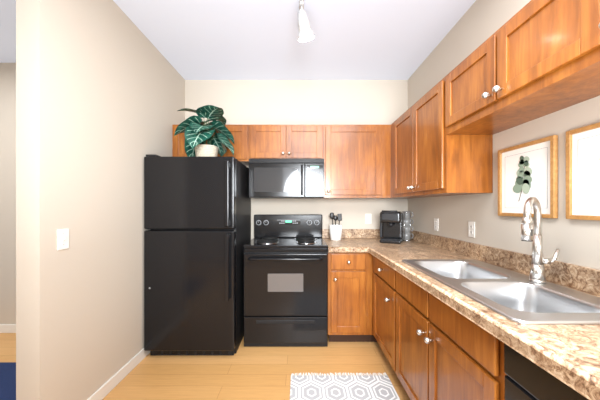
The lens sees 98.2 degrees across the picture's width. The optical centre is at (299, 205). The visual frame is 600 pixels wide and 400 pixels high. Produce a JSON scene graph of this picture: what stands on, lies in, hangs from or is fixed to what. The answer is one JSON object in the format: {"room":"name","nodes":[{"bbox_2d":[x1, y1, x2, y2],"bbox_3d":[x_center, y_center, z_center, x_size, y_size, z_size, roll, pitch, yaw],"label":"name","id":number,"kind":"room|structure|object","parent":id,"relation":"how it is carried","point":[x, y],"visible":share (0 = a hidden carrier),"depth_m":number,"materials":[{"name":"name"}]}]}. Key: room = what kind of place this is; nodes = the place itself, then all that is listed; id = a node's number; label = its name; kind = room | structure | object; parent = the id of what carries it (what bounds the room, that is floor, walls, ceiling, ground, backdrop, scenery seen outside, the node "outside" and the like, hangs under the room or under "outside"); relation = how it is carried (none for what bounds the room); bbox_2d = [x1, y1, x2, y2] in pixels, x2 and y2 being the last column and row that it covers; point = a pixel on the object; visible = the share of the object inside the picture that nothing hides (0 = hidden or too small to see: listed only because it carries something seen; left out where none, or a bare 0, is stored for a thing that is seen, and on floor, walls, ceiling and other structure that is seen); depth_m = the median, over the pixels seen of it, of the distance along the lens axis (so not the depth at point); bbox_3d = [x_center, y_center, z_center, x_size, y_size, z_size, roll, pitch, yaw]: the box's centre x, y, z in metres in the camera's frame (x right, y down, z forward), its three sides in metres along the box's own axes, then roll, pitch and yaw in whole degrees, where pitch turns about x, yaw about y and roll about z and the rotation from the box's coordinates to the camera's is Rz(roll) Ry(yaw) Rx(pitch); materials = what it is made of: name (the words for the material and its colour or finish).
{"room":"kitchen","nodes":[
{"label":"kitchen","id":0,"kind":"room"},
{"bbox_2d":[0,63,15,323],"bbox_3d":[-2.677,-0.085,2.870,2.480,2.740,0.460,0,0,0],"label":"wall","id":1,"kind":"structure","parent":0,"point":[7,193],"depth_m":2.64,"materials":[{"name":"beige paint"}]},
{"bbox_2d":[0,324,15,332],"bbox_3d":[-2.677,1.242,2.634,2.480,0.085,0.012,0,0,0],"label":"baseboard","id":2,"kind":"structure","parent":1,"relation":"attached to","point":[4,328],"depth_m":2.63,"materials":[{"name":"white wood"}]},
{"bbox_2d":[16,0,184,399],"bbox_3d":[-1.377,-0.085,2.160,0.120,2.740,1.680,0,0,0],"label":"wall","id":3,"kind":"structure","parent":0,"point":[100,93],"depth_m":1.58,"materials":[{"name":"beige paint"}]},
{"bbox_2d":[57,228,68,249],"bbox_3d":[-1.309,0.185,1.448,0.016,0.114,0.070,0,0,0],"label":"switch plate","id":4,"kind":"object","parent":3,"relation":"attached to","point":[62,239],"visible":1,"depth_m":1.44,"materials":[{"name":"white plastic"}]},
{"bbox_2d":[87,348,149,399],"bbox_3d":[-1.311,1.242,2.154,0.012,0.085,1.692,0,0,0],"label":"baseboard","id":5,"kind":"structure","parent":3,"relation":"attached to","point":[112,382],"depth_m":1.88,"materials":[{"name":"white wood"}]},
{"bbox_2d":[0,333,410,399],"bbox_3d":[-1.332,1.315,0.650,5.370,0.060,4.900,0,0,0],"label":"floor","id":6,"kind":"structure","parent":0,"point":[253,373],"depth_m":2.03,"materials":[{"name":"laminate"}]},
{"bbox_2d":[0,362,15,399],"bbox_3d":[-2.702,1.279,0.960,2.330,0.012,2.320,0,0,0],"label":"rug","id":7,"kind":"object","parent":6,"relation":"on","point":[7,380],"depth_m":1.89,"materials":[{"name":"blue fabric"}]},
{"bbox_2d":[144,154,250,354],"bbox_3d":[-0.920,0.426,2.535,0.757,1.718,0.830,0,0,0],"label":"fridge","id":8,"kind":"object","parent":6,"relation":"on","point":[197,220],"visible":0.98,"depth_m":2.17,"materials":[{"name":"black metal"}]},
{"bbox_2d":[174,105,233,156],"bbox_3d":[-0.873,-0.651,2.401,0.516,0.472,0.453,0,0,0],"label":"plant","id":9,"kind":"object","parent":8,"relation":"on","point":[197,131],"visible":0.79,"depth_m":2.35,"materials":[{"name":"green plant"}]},
{"bbox_2d":[243,214,327,346],"bbox_3d":[-0.122,0.690,2.628,0.770,1.190,0.704,0,0,0],"label":"range","id":10,"kind":"object","parent":6,"relation":"on","point":[285,280],"visible":1,"depth_m":2.34,"materials":[{"name":"black metal"}]},
{"bbox_2d":[290,372,399,399],"bbox_3d":[0.303,1.280,1.377,0.730,0.008,1.255,0,0,0],"label":"rug","id":11,"kind":"object","parent":6,"relation":"on","point":[339,386],"visible":1,"depth_m":1.83,"materials":[{"name":"grey fabric"}]},
{"bbox_2d":[328,253,367,341],"bbox_3d":[0.436,0.856,2.684,0.343,0.858,0.627,0,0,0],"label":"base cabinet","id":12,"kind":"object","parent":6,"relation":"on","point":[347,272],"depth_m":2.38,"materials":[{"name":"brown wood"}]},
{"bbox_2d":[322,229,365,252],"bbox_3d":[0.445,0.345,2.675,0.360,0.160,0.646,0,0,0],"label":"countertop","id":13,"kind":"structure","parent":12,"relation":"on","point":[352,240],"depth_m":2.71,"materials":[{"name":"stone"}]},
{"bbox_2d":[329,212,341,240],"bbox_3d":[0.398,0.219,2.825,0.136,0.300,0.136,0,0,0],"label":"utensil crock","id":14,"kind":"object","parent":13,"relation":"on","point":[335,230],"visible":1,"depth_m":2.78,"materials":[{"name":"white ceramic"}]},
{"bbox_2d":[372,255,491,399],"bbox_3d":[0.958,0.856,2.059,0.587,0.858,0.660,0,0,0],"label":"base cabinet","id":15,"kind":"object","parent":6,"relation":"on","point":[432,347],"depth_m":1.36,"materials":[{"name":"brown wood"}]},
{"bbox_2d":[366,229,599,399],"bbox_3d":[0.938,0.345,1.619,0.626,0.160,2.758,0,0,0],"label":"countertop","id":16,"kind":"structure","parent":15,"relation":"on","point":[568,355],"depth_m":1.02,"materials":[{"name":"stone"}]},
{"bbox_2d":[380,210,402,243],"bbox_3d":[0.930,0.206,2.654,0.225,0.326,0.273,0,0,28],"label":"coffee maker","id":17,"kind":"object","parent":16,"relation":"on","point":[391,226],"visible":1,"depth_m":2.60,"materials":[{"name":"black plastic"}]},
{"bbox_2d":[402,211,413,240],"bbox_3d":[1.148,0.213,2.757,0.116,0.312,0.098,0,0,0],"label":"mugs","id":18,"kind":"object","parent":16,"relation":"on","point":[407,226],"visible":0.88,"depth_m":2.72,"materials":[{"name":"clear glass"}]},
{"bbox_2d":[402,259,599,323],"bbox_3d":[0.935,0.452,1.282,0.505,0.185,0.945,0,0,0],"label":"sink","id":19,"kind":"object","parent":16,"relation":"in","point":[514,296],"visible":0.65,"depth_m":1.20,"materials":[{"name":"silver metal"}]},
{"bbox_2d":[521,197,559,282],"bbox_3d":[1.104,0.158,1.207,0.193,0.400,0.117,0,0,0],"label":"faucet","id":20,"kind":"object","parent":16,"relation":"on","point":[529,233],"visible":1,"depth_m":1.21,"materials":[{"name":"silver metal"}]},
{"bbox_2d":[504,343,588,399],"bbox_3d":[0.956,0.857,0.549,0.590,0.856,0.598,0,0,0],"label":"dishwasher","id":21,"kind":"object","parent":6,"relation":"on","point":[526,378],"visible":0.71,"depth_m":0.75,"materials":[{"name":"black metal"}]},
{"bbox_2d":[0,0,475,79],"bbox_3d":[-1.332,-1.495,0.650,5.370,0.080,4.900,0,0,0],"label":"ceiling","id":22,"kind":"structure","parent":0,"point":[258,39],"depth_m":2.22,"materials":[{"name":"white paint"}]},
{"bbox_2d":[298,0,314,41],"bbox_3d":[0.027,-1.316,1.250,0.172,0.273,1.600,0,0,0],"label":"spotlight","id":23,"kind":"object","parent":22,"relation":"attached to","point":[306,33],"visible":1,"depth_m":1.81,"materials":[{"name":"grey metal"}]},
{"bbox_2d":[185,80,407,239],"bbox_3d":[-0.042,-0.085,3.050,2.790,2.740,0.100,0,0,0],"label":"wall","id":24,"kind":"structure","parent":0,"point":[311,102],"depth_m":3.00,"materials":[{"name":"beige paint"}]},
{"bbox_2d":[172,125,213,156],"bbox_3d":[-1.086,-0.655,2.840,0.458,0.380,0.317,0,0,0],"label":"upper cabinet","id":25,"kind":"object","parent":24,"relation":"attached to","point":[178,141],"depth_m":2.68,"materials":[{"name":"brown wood"}]},
{"bbox_2d":[216,125,255,165],"bbox_3d":[-0.712,-0.655,2.840,0.526,0.380,0.317,0,0,0],"label":"upper cabinet","id":26,"kind":"object","parent":24,"relation":"attached to","point":[244,136],"depth_m":2.68,"materials":[{"name":"brown wood"}]},
{"bbox_2d":[256,125,291,158],"bbox_3d":[-0.333,-0.655,2.840,0.517,0.380,0.317,0,0,0],"label":"upper cabinet","id":27,"kind":"object","parent":24,"relation":"attached to","point":[272,141],"depth_m":2.68,"materials":[{"name":"brown wood"}]},
{"bbox_2d":[249,159,323,197],"bbox_3d":[-0.127,-0.281,2.773,0.757,0.388,0.450,0,0,0],"label":"microwave","id":28,"kind":"object","parent":27,"relation":"attached to","point":[286,178],"visible":1,"depth_m":2.59,"materials":[{"name":"black"}]},
{"bbox_2d":[292,125,323,158],"bbox_3d":[0.031,-0.655,2.840,0.446,0.380,0.317,0,0,0],"label":"upper cabinet","id":29,"kind":"object","parent":24,"relation":"attached to","point":[307,140],"depth_m":2.69,"materials":[{"name":"brown wood"}]},
{"bbox_2d":[321,125,383,198],"bbox_3d":[0.552,-0.465,2.840,0.592,0.760,0.317,0,0,0],"label":"upper cabinet","id":30,"kind":"object","parent":24,"relation":"attached to","point":[353,154],"depth_m":2.69,"materials":[{"name":"brown wood"}]},
{"bbox_2d":[365,214,370,223],"bbox_3d":[0.798,0.147,2.995,0.070,0.114,0.008,0,0,0],"label":"electrical outlet","id":31,"kind":"object","parent":24,"relation":"attached to","point":[367,218],"visible":1,"depth_m":2.99,"materials":[{"name":"white plastic"}]},
{"bbox_2d":[408,0,599,269],"bbox_3d":[1.303,-0.085,0.650,0.100,2.740,4.700,0,0,0],"label":"wall","id":32,"kind":"structure","parent":0,"point":[475,27],"depth_m":1.65,"materials":[{"name":"beige paint"}]},
{"bbox_2d":[388,110,438,198],"bbox_3d":[1.092,-0.465,2.388,0.317,0.760,0.623,0,0,0],"label":"upper cabinet","id":33,"kind":"object","parent":32,"relation":"attached to","point":[398,130],"depth_m":2.47,"materials":[{"name":"brown wood"}]},
{"bbox_2d":[434,218,437,230],"bbox_3d":[1.248,0.169,2.370,0.008,0.114,0.070,0,0,0],"label":"electrical outlet","id":34,"kind":"object","parent":32,"relation":"attached to","point":[435,224],"visible":1,"depth_m":2.37,"materials":[{"name":"white plastic"}]},
{"bbox_2d":[408,78,492,195],"bbox_3d":[1.092,-0.465,1.937,0.317,0.760,0.514,0,0,0],"label":"upper cabinet","id":35,"kind":"object","parent":32,"relation":"attached to","point":[439,164],"depth_m":1.73,"materials":[{"name":"brown wood"}]},
{"bbox_2d":[468,221,474,237],"bbox_3d":[1.248,0.169,1.883,0.008,0.114,0.070,0,0,0],"label":"electrical outlet","id":36,"kind":"object","parent":32,"relation":"attached to","point":[471,228],"visible":1,"depth_m":1.88,"materials":[{"name":"white plastic"}]},
{"bbox_2d":[444,46,542,135],"bbox_3d":[1.092,-0.653,1.425,0.317,0.385,0.507,0,0,0],"label":"upper cabinet","id":37,"kind":"object","parent":32,"relation":"attached to","point":[462,117],"depth_m":1.49,"materials":[{"name":"brown wood"}]},
{"bbox_2d":[498,135,557,217],"bbox_3d":[1.240,-0.141,1.433,0.022,0.403,0.355,0,0,0],"label":"picture frame","id":38,"kind":"object","parent":32,"relation":"attached to","point":[527,170],"visible":1,"depth_m":1.40,"materials":[{"name":"brown wood"}]},
{"bbox_2d":[480,0,599,115],"bbox_3d":[1.092,-0.653,1.020,0.317,0.385,0.556,0,0,0],"label":"upper cabinet","id":39,"kind":"object","parent":32,"relation":"attached to","point":[531,60],"depth_m":1.08,"materials":[{"name":"brown wood"}]},
{"bbox_2d":[566,122,599,220],"bbox_3d":[1.240,-0.141,1.022,0.022,0.403,0.355,0,0,0],"label":"picture frame","id":40,"kind":"object","parent":32,"relation":"attached to","point":[582,173],"visible":0.96,"depth_m":1.14,"materials":[{"name":"brown wood"}]},
{"bbox_2d":[572,0,599,75],"bbox_3d":[1.092,-0.653,0.542,0.317,0.385,0.644,0,0,0],"label":"upper cabinet","id":41,"kind":"object","parent":32,"relation":"attached to","point":[585,13],"depth_m":0.86,"materials":[{"name":"brown wood"}]}
]}

